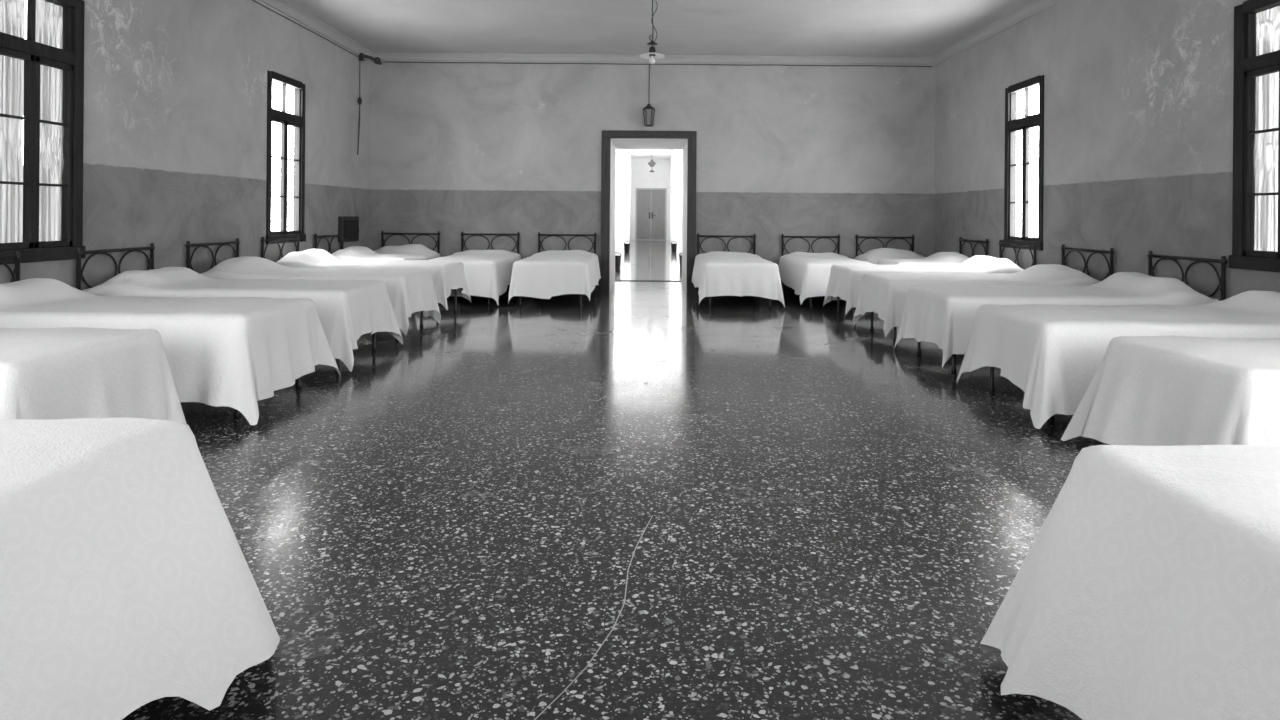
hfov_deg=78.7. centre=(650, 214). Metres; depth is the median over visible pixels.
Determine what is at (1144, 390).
bedspread
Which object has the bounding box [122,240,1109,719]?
floor
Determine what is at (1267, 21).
lace curtain
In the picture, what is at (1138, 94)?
wall
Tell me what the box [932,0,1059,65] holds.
trim
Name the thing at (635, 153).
ceiling
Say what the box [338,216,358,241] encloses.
hatch
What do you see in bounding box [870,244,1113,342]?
bed
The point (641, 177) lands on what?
wall
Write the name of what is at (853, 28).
ceiling
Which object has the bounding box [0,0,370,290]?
wall
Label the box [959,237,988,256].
bed
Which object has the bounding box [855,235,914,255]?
bed
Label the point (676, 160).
wall
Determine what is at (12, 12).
lace curtain
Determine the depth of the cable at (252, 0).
9.67 m
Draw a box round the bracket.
[359,53,381,64]
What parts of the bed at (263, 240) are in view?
post, headboard, leg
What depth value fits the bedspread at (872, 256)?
11.58 m
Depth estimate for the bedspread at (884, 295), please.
7.49 m
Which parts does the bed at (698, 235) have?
post, headboard, post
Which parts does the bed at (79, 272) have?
post, headboard, post, leg, leg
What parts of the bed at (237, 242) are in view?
post, headboard, post, leg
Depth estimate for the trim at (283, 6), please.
10.06 m
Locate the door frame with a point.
(607, 135)
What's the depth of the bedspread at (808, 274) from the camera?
10.28 m
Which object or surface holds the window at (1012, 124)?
in the wall at (1138, 94)
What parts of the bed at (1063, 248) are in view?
leg, leg, post, headboard, post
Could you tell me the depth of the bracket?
11.72 m
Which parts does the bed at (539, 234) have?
post, headboard, post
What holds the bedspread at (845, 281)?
on the bed at (1001, 243)
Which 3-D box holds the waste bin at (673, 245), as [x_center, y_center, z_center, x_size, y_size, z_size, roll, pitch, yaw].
[0.732,1.022,24.900,0.210,0.358,0.210,0,0,0]
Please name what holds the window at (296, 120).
in the wall at (175, 146)
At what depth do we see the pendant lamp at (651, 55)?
8.49 m
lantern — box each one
[643,63,654,126]
[648,159,655,172]
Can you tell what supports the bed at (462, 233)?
on the floor
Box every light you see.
[27,0,72,51]
[282,84,299,115]
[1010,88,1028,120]
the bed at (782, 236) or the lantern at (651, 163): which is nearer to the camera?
the bed at (782, 236)
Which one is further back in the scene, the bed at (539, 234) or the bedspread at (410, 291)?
the bed at (539, 234)
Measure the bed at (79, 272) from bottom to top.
0.917 m
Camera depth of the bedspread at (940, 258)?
10.29 m
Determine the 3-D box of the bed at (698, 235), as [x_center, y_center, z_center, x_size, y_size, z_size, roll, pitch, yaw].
[1.164,0.746,11.101,0.912,0.917,1.991,0,0,0]
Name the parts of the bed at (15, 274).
headboard, post, leg, leg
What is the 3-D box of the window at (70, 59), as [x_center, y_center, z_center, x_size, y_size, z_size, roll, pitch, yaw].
[-4.387,-0.660,5.520,0.125,1.982,0.920,0,0,0]
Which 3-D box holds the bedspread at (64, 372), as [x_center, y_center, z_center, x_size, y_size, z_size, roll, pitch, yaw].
[-3.318,0.789,3.446,1.940,0.715,1.246,0,0,0]
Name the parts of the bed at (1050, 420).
leg, leg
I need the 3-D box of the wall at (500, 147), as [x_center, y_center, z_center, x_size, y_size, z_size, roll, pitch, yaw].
[0.022,-0.635,13.105,9.465,3.660,1.990,0,0,0]
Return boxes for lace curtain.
[0,0,24,242]
[26,0,63,240]
[1254,6,1279,251]
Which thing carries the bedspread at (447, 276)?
on the bed at (263, 240)
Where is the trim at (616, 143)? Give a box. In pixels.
[609,138,687,291]
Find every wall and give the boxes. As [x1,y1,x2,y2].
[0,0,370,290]
[370,61,935,292]
[615,149,631,254]
[631,158,669,239]
[670,150,682,254]
[934,0,1279,300]
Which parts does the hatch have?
hatch door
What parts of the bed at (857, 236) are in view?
post, headboard, post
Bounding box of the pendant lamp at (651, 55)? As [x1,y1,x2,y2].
[640,0,664,63]
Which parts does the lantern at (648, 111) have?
lantern glass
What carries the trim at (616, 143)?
attached to the wall at (500, 147)
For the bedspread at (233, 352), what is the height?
0.731 m
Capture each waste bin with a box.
[615,253,620,268]
[624,241,629,252]
[671,241,676,252]
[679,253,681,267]
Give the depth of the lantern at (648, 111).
11.97 m
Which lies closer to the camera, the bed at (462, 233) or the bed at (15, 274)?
the bed at (15, 274)
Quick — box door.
[635,188,666,239]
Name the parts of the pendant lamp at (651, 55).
bulb, lamp shade, cord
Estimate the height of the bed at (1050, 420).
0.917 m
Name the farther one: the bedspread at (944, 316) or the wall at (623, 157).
the wall at (623, 157)
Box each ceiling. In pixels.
[286,0,1031,56]
[629,149,672,158]
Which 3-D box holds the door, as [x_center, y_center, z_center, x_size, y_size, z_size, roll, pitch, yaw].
[0.000,-0.045,37.246,1.480,2.480,0.108,0,0,0]
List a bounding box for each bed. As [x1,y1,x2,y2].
[0,251,301,418]
[76,243,376,368]
[186,238,423,339]
[261,235,456,310]
[314,234,343,253]
[381,231,439,252]
[461,231,519,305]
[519,232,596,306]
[697,233,771,307]
[781,234,839,307]
[837,240,1035,316]
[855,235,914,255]
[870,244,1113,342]
[917,251,1226,372]
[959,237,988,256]
[989,367,1053,423]
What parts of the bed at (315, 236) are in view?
post, headboard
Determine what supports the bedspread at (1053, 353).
on the bed at (1050, 420)
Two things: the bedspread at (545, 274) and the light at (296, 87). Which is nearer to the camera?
the light at (296, 87)
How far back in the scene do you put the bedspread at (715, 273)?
10.02 m
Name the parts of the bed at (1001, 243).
leg, post, headboard, post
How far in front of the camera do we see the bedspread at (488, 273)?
10.12 m
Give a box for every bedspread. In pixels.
[0,278,339,424]
[0,327,185,423]
[0,417,279,719]
[83,267,402,370]
[201,256,440,335]
[275,249,470,309]
[332,246,425,260]
[374,244,440,259]
[430,250,520,303]
[508,250,600,302]
[692,251,784,306]
[778,252,876,303]
[823,255,1023,313]
[853,264,1100,337]
[855,248,924,263]
[877,252,968,264]
[895,272,1218,367]
[956,290,1279,428]
[980,445,1279,719]
[1060,336,1279,445]
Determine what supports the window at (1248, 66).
in the wall at (1138, 94)
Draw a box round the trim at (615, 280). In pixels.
[615,280,673,280]
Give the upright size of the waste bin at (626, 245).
0.358 m
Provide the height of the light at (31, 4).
0.340 m
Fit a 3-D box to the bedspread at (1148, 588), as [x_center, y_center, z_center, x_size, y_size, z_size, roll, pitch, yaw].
[1.546,0.814,1.109,1.610,0.751,2.027,0,0,0]
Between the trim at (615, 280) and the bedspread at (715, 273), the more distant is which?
the trim at (615, 280)
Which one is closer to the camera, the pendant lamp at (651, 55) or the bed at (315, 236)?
the pendant lamp at (651, 55)
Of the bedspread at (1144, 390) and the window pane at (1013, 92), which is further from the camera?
the window pane at (1013, 92)
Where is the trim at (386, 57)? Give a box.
[372,53,934,65]
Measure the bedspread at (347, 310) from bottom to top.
0.706 m
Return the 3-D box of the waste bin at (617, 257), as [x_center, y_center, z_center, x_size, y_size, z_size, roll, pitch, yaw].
[-0.758,1.010,17.300,0.210,0.358,0.210,0,0,0]
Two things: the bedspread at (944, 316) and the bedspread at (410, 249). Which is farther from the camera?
the bedspread at (410, 249)
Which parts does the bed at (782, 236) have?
post, headboard, post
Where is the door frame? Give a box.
[600,130,696,292]
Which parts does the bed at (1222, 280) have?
leg, leg, post, headboard, post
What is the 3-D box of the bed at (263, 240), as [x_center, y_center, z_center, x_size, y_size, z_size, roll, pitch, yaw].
[-3.361,0.710,9.140,1.991,0.917,0.912,0,0,0]
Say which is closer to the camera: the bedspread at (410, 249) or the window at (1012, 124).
the window at (1012, 124)
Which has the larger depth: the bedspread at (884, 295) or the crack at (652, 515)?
the bedspread at (884, 295)
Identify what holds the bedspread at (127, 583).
on the bed
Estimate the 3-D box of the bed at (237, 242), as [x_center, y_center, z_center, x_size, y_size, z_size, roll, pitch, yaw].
[-3.361,0.710,7.740,1.991,0.917,0.912,0,0,0]
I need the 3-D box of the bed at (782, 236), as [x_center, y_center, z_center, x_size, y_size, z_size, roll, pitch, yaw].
[2.469,0.756,11.101,0.912,0.917,1.991,0,0,0]
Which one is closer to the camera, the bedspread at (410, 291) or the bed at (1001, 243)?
the bedspread at (410, 291)
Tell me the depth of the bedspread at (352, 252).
10.24 m
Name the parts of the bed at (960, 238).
post, headboard, post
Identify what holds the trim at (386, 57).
attached to the wall at (500, 147)
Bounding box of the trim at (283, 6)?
[260,0,374,60]
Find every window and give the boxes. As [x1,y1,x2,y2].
[0,0,85,264]
[266,71,305,243]
[1002,75,1043,250]
[1229,0,1279,271]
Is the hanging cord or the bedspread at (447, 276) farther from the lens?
the hanging cord
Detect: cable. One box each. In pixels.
[252,0,364,60]
[383,61,931,66]
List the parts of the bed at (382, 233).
post, headboard, post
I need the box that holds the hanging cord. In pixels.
[357,60,361,154]
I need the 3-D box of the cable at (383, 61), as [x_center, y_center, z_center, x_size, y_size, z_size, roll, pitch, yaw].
[0.103,-2.336,12.090,8.500,0.018,0.014,0,0,0]
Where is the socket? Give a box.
[647,40,656,55]
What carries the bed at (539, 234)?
on the floor
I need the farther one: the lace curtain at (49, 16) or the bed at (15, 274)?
the lace curtain at (49, 16)
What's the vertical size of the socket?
0.170 m
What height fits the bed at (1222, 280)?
0.917 m
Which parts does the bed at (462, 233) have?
post, headboard, post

